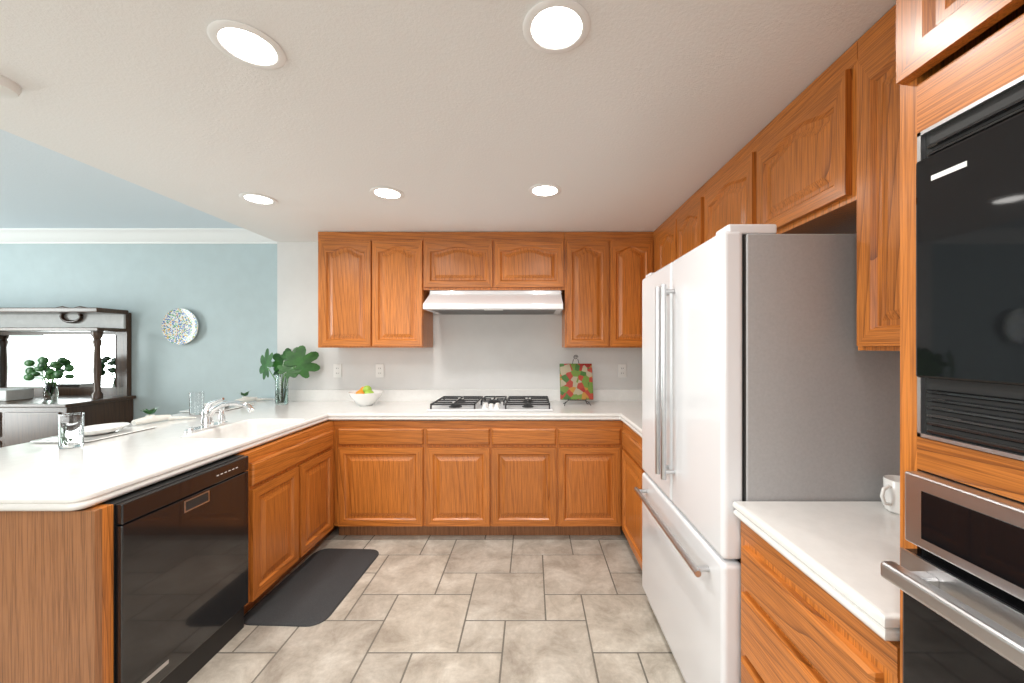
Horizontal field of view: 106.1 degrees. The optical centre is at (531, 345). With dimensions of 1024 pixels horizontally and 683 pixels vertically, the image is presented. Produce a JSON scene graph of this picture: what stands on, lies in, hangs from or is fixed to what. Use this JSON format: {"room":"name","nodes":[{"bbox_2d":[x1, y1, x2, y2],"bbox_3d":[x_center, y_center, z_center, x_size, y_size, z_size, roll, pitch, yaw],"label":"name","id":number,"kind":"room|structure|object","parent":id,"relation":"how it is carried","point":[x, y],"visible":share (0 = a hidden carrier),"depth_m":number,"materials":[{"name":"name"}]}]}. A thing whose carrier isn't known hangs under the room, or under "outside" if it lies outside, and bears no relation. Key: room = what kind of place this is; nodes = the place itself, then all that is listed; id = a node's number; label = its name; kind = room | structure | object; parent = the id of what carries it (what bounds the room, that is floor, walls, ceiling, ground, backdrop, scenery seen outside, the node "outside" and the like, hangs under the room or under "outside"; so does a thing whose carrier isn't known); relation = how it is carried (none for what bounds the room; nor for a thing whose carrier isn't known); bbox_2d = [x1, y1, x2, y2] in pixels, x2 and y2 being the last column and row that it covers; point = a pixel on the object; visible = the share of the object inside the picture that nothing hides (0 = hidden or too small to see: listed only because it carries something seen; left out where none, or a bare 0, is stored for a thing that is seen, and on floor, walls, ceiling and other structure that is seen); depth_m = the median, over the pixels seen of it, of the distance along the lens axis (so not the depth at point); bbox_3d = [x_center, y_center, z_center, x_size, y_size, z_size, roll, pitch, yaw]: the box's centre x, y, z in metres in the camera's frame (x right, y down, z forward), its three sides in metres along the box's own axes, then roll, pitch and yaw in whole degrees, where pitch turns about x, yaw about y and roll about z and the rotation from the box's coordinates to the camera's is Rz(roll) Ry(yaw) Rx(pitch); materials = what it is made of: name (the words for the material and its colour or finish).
{"room":"kitchen","nodes":[
{"label":"kitchen","id":0,"kind":"room"},
{"bbox_2d":[0,129,241,227],"bbox_3d":[-2.610,-1.130,0.550,8.020,0.120,6.340,0,0,0],"label":"ceiling","id":1,"kind":"structure","parent":0,"point":[42,186],"depth_m":2.79,"materials":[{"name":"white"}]},
{"bbox_2d":[0,244,276,419],"bbox_3d":[-4.425,0.160,3.660,4.390,2.460,0.120,0,0,0],"label":"wall","id":2,"kind":"structure","parent":0,"point":[225,295],"depth_m":3.60,"materials":[{"name":"paint"}]},
{"bbox_2d":[0,228,276,243],"bbox_3d":[-4.365,-1.012,3.550,4.270,0.115,0.100,0,0,0],"label":"crown molding","id":3,"kind":"structure","parent":2,"relation":"attached to","point":[126,236],"depth_m":3.55,"materials":[{"name":"white paint"}]},
{"bbox_2d":[162,308,197,344],"bbox_3d":[-3.260,-0.180,3.580,0.340,0.340,0.034,0,0,0],"label":"decorative plate","id":4,"kind":"object","parent":2,"relation":"attached to","point":[179,326],"visible":0.94,"depth_m":3.58,"materials":[{"name":"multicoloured ceramic"}]},
{"bbox_2d":[179,401,253,412],"bbox_3d":[-2.400,0.459,2.950,0.300,0.041,0.380,0,0,0],"label":"place setting","id":5,"kind":"object","parent":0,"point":[227,408],"visible":0.21,"depth_m":2.92,"materials":[{"name":"white ceramic"}]},
{"bbox_2d":[187,526,685,682],"bbox_3d":[-0.953,1.392,1.133,4.491,0.004,4.900,0,0,0],"label":"floor","id":6,"kind":"structure","parent":0,"point":[533,652],"depth_m":1.92,"materials":[{"name":"beige tile"}]},
{"bbox_2d":[0,504,112,682],"bbox_3d":[-1.740,0.964,1.579,0.640,0.853,0.657,0,0,0],"label":"base cabinet","id":7,"kind":"object","parent":6,"relation":"on","point":[56,596],"visible":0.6,"depth_m":1.25,"materials":[{"name":"brown wood"}]},
{"bbox_2d":[100,455,247,682],"bbox_3d":[-1.698,0.965,1.607,0.604,0.851,0.592,0,0,0],"label":"dishwasher","id":8,"kind":"object","parent":6,"relation":"on","point":[180,571],"visible":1,"depth_m":1.53,"materials":[{"name":"black metal"}]},
{"bbox_2d":[234,421,337,613],"bbox_3d":[-1.715,0.964,2.311,0.630,0.852,0.808,0,0,0],"label":"base cabinet","id":9,"kind":"object","parent":6,"relation":"on","point":[291,526],"depth_m":2.21,"materials":[{"name":"brown wood"}]},
{"bbox_2d":[244,548,378,626],"bbox_3d":[-1.250,1.384,2.270,0.463,0.011,0.729,0,0,0],"label":"kitchen mat","id":10,"kind":"object","parent":6,"relation":"on","point":[315,588],"visible":0.96,"depth_m":2.17,"materials":[{"name":"rubber"}]},
{"bbox_2d":[334,421,425,534],"bbox_3d":[-1.093,0.964,3.054,0.654,0.852,0.628,0,0,0],"label":"base cabinet","id":11,"kind":"object","parent":6,"relation":"on","point":[380,466],"depth_m":2.74,"materials":[{"name":"brown wood"}]},
{"bbox_2d":[0,410,327,510],"bbox_3d":[-1.983,0.575,1.976,1.075,0.190,1.500,0,0,0],"label":"countertop","id":12,"kind":"structure","parent":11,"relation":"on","point":[43,477],"depth_m":1.67,"materials":[{"name":"white stone"}]},
{"bbox_2d":[58,413,83,448],"bbox_3d":[-2.190,0.402,1.830,0.082,0.155,0.082,0,0,0],"label":"tumbler","id":13,"kind":"object","parent":12,"relation":"on","point":[70,430],"visible":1,"depth_m":1.80,"materials":[{"name":"clear glass"}]},
{"bbox_2d":[30,422,156,442],"bbox_3d":[-2.340,0.459,2.080,0.300,0.041,0.380,0,0,0],"label":"place setting","id":14,"kind":"object","parent":12,"relation":"on","point":[92,433],"visible":0.73,"depth_m":2.08,"materials":[{"name":"white ceramic"}]},
{"bbox_2d":[131,407,195,425],"bbox_3d":[-2.315,0.428,2.416,0.211,0.103,0.237,0,0,0],"label":"place setting","id":15,"kind":"object","parent":12,"relation":"on","point":[150,418],"visible":0.98,"depth_m":2.39,"materials":[{"name":"ceramic"}]},
{"bbox_2d":[189,391,203,414],"bbox_3d":[-2.360,0.402,2.710,0.082,0.155,0.082,0,0,0],"label":"tumbler","id":16,"kind":"object","parent":12,"relation":"on","point":[196,403],"visible":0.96,"depth_m":2.68,"materials":[{"name":"clear glass"}]},
{"bbox_2d":[184,398,254,431],"bbox_3d":[-1.793,0.391,2.270,0.308,0.175,0.270,0,0,0],"label":"faucet","id":17,"kind":"object","parent":12,"relation":"on","point":[208,412],"visible":1,"depth_m":2.26,"materials":[{"name":"silver metal"}]},
{"bbox_2d":[232,398,641,420],"bbox_3d":[-0.621,0.507,3.056,3.798,0.054,0.660,0,0,0],"label":"countertop","id":18,"kind":"structure","parent":11,"relation":"on","point":[337,410],"depth_m":2.82,"materials":[{"name":"white stone"}]},
{"bbox_2d":[234,391,274,401],"bbox_3d":[-2.375,0.428,3.286,0.211,0.103,0.237,0,0,0],"label":"napkin","id":19,"kind":"object","parent":18,"relation":"on","point":[245,398],"visible":0.92,"depth_m":3.27,"materials":[{"name":"fabric"}]},
{"bbox_2d":[259,345,319,404],"bbox_3d":[-2.049,0.237,3.204,0.506,0.485,0.204,0,0,0],"label":"potted plant","id":20,"kind":"object","parent":18,"relation":"on","point":[294,362],"visible":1,"depth_m":3.17,"materials":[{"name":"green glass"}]},
{"bbox_2d":[348,386,382,405],"bbox_3d":[-1.345,0.400,3.120,0.264,0.159,0.264,0,0,0],"label":"fruit bowl","id":21,"kind":"object","parent":18,"relation":"on","point":[366,396],"visible":1,"depth_m":3.06,"materials":[{"name":"white ceramic"}]},
{"bbox_2d":[289,389,641,400],"bbox_3d":[-0.475,0.430,3.357,3.506,0.101,0.021,0,0,0],"label":"backsplash","id":22,"kind":"structure","parent":18,"relation":"on","point":[437,394],"depth_m":3.34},
{"bbox_2d":[427,396,552,410],"bbox_3d":[-0.310,0.453,3.070,0.930,0.052,0.480,0,0,0],"label":"cooktop","id":23,"kind":"object","parent":18,"relation":"in","point":[488,403],"visible":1,"depth_m":2.97,"materials":[{"name":"white"}]},
{"bbox_2d":[559,355,592,405],"bbox_3d":[0.365,0.276,3.149,0.270,0.405,0.160,0,0,0],"label":"cookbook stand","id":24,"kind":"object","parent":18,"relation":"on","point":[576,382],"visible":1,"depth_m":3.16,"materials":[{"name":"multicoloured"}]},
{"bbox_2d":[426,421,493,534],"bbox_3d":[-0.530,0.964,3.054,0.472,0.852,0.628,0,0,0],"label":"base cabinet","id":25,"kind":"object","parent":6,"relation":"on","point":[477,477],"depth_m":2.74,"materials":[{"name":"brown wood"}]},
{"bbox_2d":[494,421,557,534],"bbox_3d":[-0.058,0.964,3.054,0.473,0.852,0.628,0,0,0],"label":"base cabinet","id":26,"kind":"object","parent":6,"relation":"on","point":[525,452],"depth_m":2.74,"materials":[{"name":"brown wood"}]},
{"bbox_2d":[558,421,622,534],"bbox_3d":[0.414,0.964,3.054,0.471,0.852,0.628,0,0,0],"label":"base cabinet","id":27,"kind":"object","parent":6,"relation":"on","point":[589,452],"depth_m":2.74,"materials":[{"name":"brown wood"}]},
{"bbox_2d":[622,422,644,568],"bbox_3d":[0.954,0.964,2.747,0.648,0.853,1.243,0,0,0],"label":"base cabinet","id":28,"kind":"object","parent":6,"relation":"on","point":[633,471],"visible":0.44,"depth_m":2.44,"materials":[{"name":"brown wood"}]},
{"bbox_2d":[620,410,641,437],"bbox_3d":[0.951,0.507,2.420,0.653,0.054,0.612,0,0,0],"label":"countertop","id":29,"kind":"structure","parent":28,"relation":"on","point":[632,418],"depth_m":2.55,"materials":[{"name":"white stone"}]},
{"bbox_2d":[634,224,899,682],"bbox_3d":[0.904,0.502,1.655,0.731,1.775,0.900,0,0,0],"label":"refrigerator","id":30,"kind":"object","parent":6,"relation":"on","point":[764,378],"visible":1,"depth_m":1.21,"materials":[{"name":"white metal"}]},
{"bbox_2d":[741,521,899,682],"bbox_3d":[0.954,0.964,0.941,0.648,0.853,0.514,0,0,0],"label":"base cabinet","id":31,"kind":"object","parent":6,"relation":"on","point":[798,625],"visible":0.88,"depth_m":0.93,"materials":[{"name":"brown wood"}]},
{"bbox_2d":[733,501,899,640],"bbox_3d":[0.952,0.507,0.941,0.653,0.054,0.517,0,0,0],"label":"countertop","id":32,"kind":"structure","parent":31,"relation":"on","point":[839,551],"depth_m":0.94,"materials":[{"name":"white stone"}]},
{"bbox_2d":[880,475,899,514],"bbox_3d":[1.053,0.432,1.115,0.115,0.093,0.080,0,0,0],"label":"mug","id":33,"kind":"object","parent":32,"relation":"on","point":[890,495],"visible":0.56,"depth_m":1.10,"materials":[{"name":"white ceramic"}]},
{"bbox_2d":[896,0,1023,682],"bbox_3d":[0.954,0.242,0.275,0.648,2.296,0.810,0,0,0],"label":"tall cabinet","id":34,"kind":"object","parent":6,"relation":"on","point":[953,56],"visible":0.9,"depth_m":0.62,"materials":[{"name":"brown wood"}]},
{"bbox_2d":[881,471,1023,682],"bbox_3d":[0.908,0.594,0.275,0.680,0.769,0.742,0,0,0],"label":"wall oven","id":35,"kind":"object","parent":34,"relation":"in","point":[957,579],"visible":1,"depth_m":0.55,"materials":[{"name":"silver metal"}]},
{"bbox_2d":[916,75,1023,460],"bbox_3d":[0.941,-0.102,0.275,0.615,0.507,0.742,0,0,0],"label":"microwave","id":36,"kind":"object","parent":34,"relation":"in","point":[970,272],"visible":1,"depth_m":0.56,"materials":[{"name":"black"}]},
{"bbox_2d":[0,0,895,241],"bbox_3d":[-0.477,-0.990,0.435,3.514,0.160,5.870,0,0,0],"label":"ceiling","id":37,"kind":"structure","parent":0,"point":[485,115],"depth_m":1.44,"materials":[{"name":"white paint"}]},
{"bbox_2d":[0,75,21,97],"bbox_3d":[-1.845,-0.891,1.310,0.132,0.036,0.132,0,0,0],"label":"smoke detector","id":38,"kind":"object","parent":37,"relation":"attached to","point":[9,88],"visible":0.98,"depth_m":1.32,"materials":[{"name":"white plastic"}]},
{"bbox_2d":[207,19,285,69],"bbox_3d":[-0.860,-0.907,1.168,0.194,0.008,0.194,0,0,0],"label":"recessed light","id":39,"kind":"object","parent":37,"relation":"in","point":[246,44],"visible":1,"depth_m":1.16,"materials":[{"name":"white plastic"}]},
{"bbox_2d":[239,193,276,204],"bbox_3d":[-1.690,-0.907,2.380,0.194,0.008,0.194,0,0,0],"label":"recessed light","id":40,"kind":"object","parent":37,"relation":"in","point":[256,198],"visible":0.98,"depth_m":2.37,"materials":[{"name":"white plastic"}]},
{"bbox_2d":[370,186,404,199],"bbox_3d":[-0.860,-0.907,2.290,0.194,0.008,0.194,0,0,0],"label":"recessed light","id":41,"kind":"object","parent":37,"relation":"in","point":[387,193],"visible":0.98,"depth_m":2.28,"materials":[{"name":"white plastic"}]},
{"bbox_2d":[528,183,560,196],"bbox_3d":[0.075,-0.907,2.250,0.194,0.008,0.194,0,0,0],"label":"recessed light","id":42,"kind":"object","parent":37,"relation":"in","point":[544,190],"visible":1,"depth_m":2.24,"materials":[{"name":"white plastic"}]},
{"bbox_2d":[523,0,590,53],"bbox_3d":[0.070,-0.907,1.100,0.194,0.008,0.194,0,0,0],"label":"recessed light","id":43,"kind":"object","parent":37,"relation":"in","point":[555,27],"visible":1,"depth_m":1.09,"materials":[{"name":"white plastic"}]},
{"bbox_2d":[277,242,641,388],"bbox_3d":[-0.415,0.160,3.545,3.630,2.460,0.350,0,0,0],"label":"wall","id":44,"kind":"structure","parent":0,"point":[496,352],"depth_m":3.37,"materials":[{"name":"grey paint"}]},
{"bbox_2d":[333,364,341,376],"bbox_3d":[-1.700,0.216,3.365,0.072,0.117,0.008,0,0,0],"label":"electrical outlet","id":45,"kind":"object","parent":44,"relation":"attached to","point":[337,370],"visible":1,"depth_m":3.36,"materials":[{"name":"white plastic"}]},
{"bbox_2d":[318,232,432,347],"bbox_3d":[-1.283,-0.447,3.204,0.834,0.919,0.328,0,0,0],"label":"upper cabinet","id":46,"kind":"object","parent":44,"relation":"attached to","point":[372,293],"visible":1,"depth_m":3.04,"materials":[{"name":"brown wood"}]},
{"bbox_2d":[376,364,383,376],"bbox_3d":[-1.330,0.216,3.365,0.072,0.117,0.008,0,0,0],"label":"electrical outlet","id":47,"kind":"object","parent":44,"relation":"attached to","point":[379,370],"visible":1,"depth_m":3.36,"materials":[{"name":"white plastic"}]},
{"bbox_2d":[423,290,562,314],"bbox_3d":[-0.291,-0.357,3.117,1.044,0.172,0.498,0,0,0],"label":"range hood","id":48,"kind":"object","parent":44,"relation":"attached to","point":[494,302],"visible":1,"depth_m":2.97,"materials":[{"name":"white metal"}]},
{"bbox_2d":[423,232,564,294],"bbox_3d":[-0.302,-0.675,3.204,1.124,0.461,0.328,0,0,0],"label":"upper cabinet","id":49,"kind":"object","parent":44,"relation":"attached to","point":[493,260],"visible":1,"depth_m":3.04,"materials":[{"name":"brown wood"}]},
{"bbox_2d":[562,232,652,347],"bbox_3d":[0.770,-0.447,3.204,1.016,0.919,0.328,0,0,0],"label":"upper cabinet","id":50,"kind":"object","parent":44,"relation":"attached to","point":[606,273],"visible":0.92,"depth_m":3.04,"materials":[{"name":"brown wood"}]},
{"bbox_2d":[618,364,625,376],"bbox_3d":[0.790,0.216,3.365,0.072,0.117,0.008,0,0,0],"label":"electrical outlet","id":51,"kind":"object","parent":44,"relation":"attached to","point":[621,370],"visible":1,"depth_m":3.36,"materials":[{"name":"white plastic"}]},
{"bbox_3d":[-4.975,1.392,0.550,3.050,0.004,6.100,0,0,0],"label":"floor","id":52,"kind":"structure","parent":0,"visible":0},
{"bbox_2d":[0,306,135,447],"bbox_3d":[-4.460,0.511,3.317,1.540,1.757,0.554,0,0,0],"label":"sideboard","id":53,"kind":"object","parent":52,"relation":"on","point":[55,362],"visible":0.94,"depth_m":3.53,"materials":[{"name":"brown wood"}]},
{"bbox_3d":[1.340,0.160,0.375,0.120,2.460,5.990,0,0,0],"label":"wall","id":54,"kind":"structure","parent":0,"visible":0},
{"bbox_2d":[653,183,705,271],"bbox_3d":[1.111,-0.447,2.596,0.333,0.919,0.923,0,0,0],"label":"upper cabinet","id":55,"kind":"object","parent":54,"relation":"attached to","point":[678,232],"visible":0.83,"depth_m":2.46,"materials":[{"name":"brown wood"}]},
{"bbox_2d":[704,41,857,241],"bbox_3d":[1.111,-0.670,1.637,0.333,0.471,0.991,0,0,0],"label":"upper cabinet","id":56,"kind":"object","parent":54,"relation":"attached to","point":[791,168],"visible":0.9,"depth_m":1.37,"materials":[{"name":"brown wood"}]},
{"bbox_2d":[857,4,899,350],"bbox_3d":[1.111,-0.447,0.912,0.333,0.919,0.456,0,0,0],"label":"upper cabinet","id":57,"kind":"object","parent":54,"relation":"attached to","point":[878,208],"visible":0.25,"depth_m":1.06,"materials":[{"name":"brown wood"}]}
]}

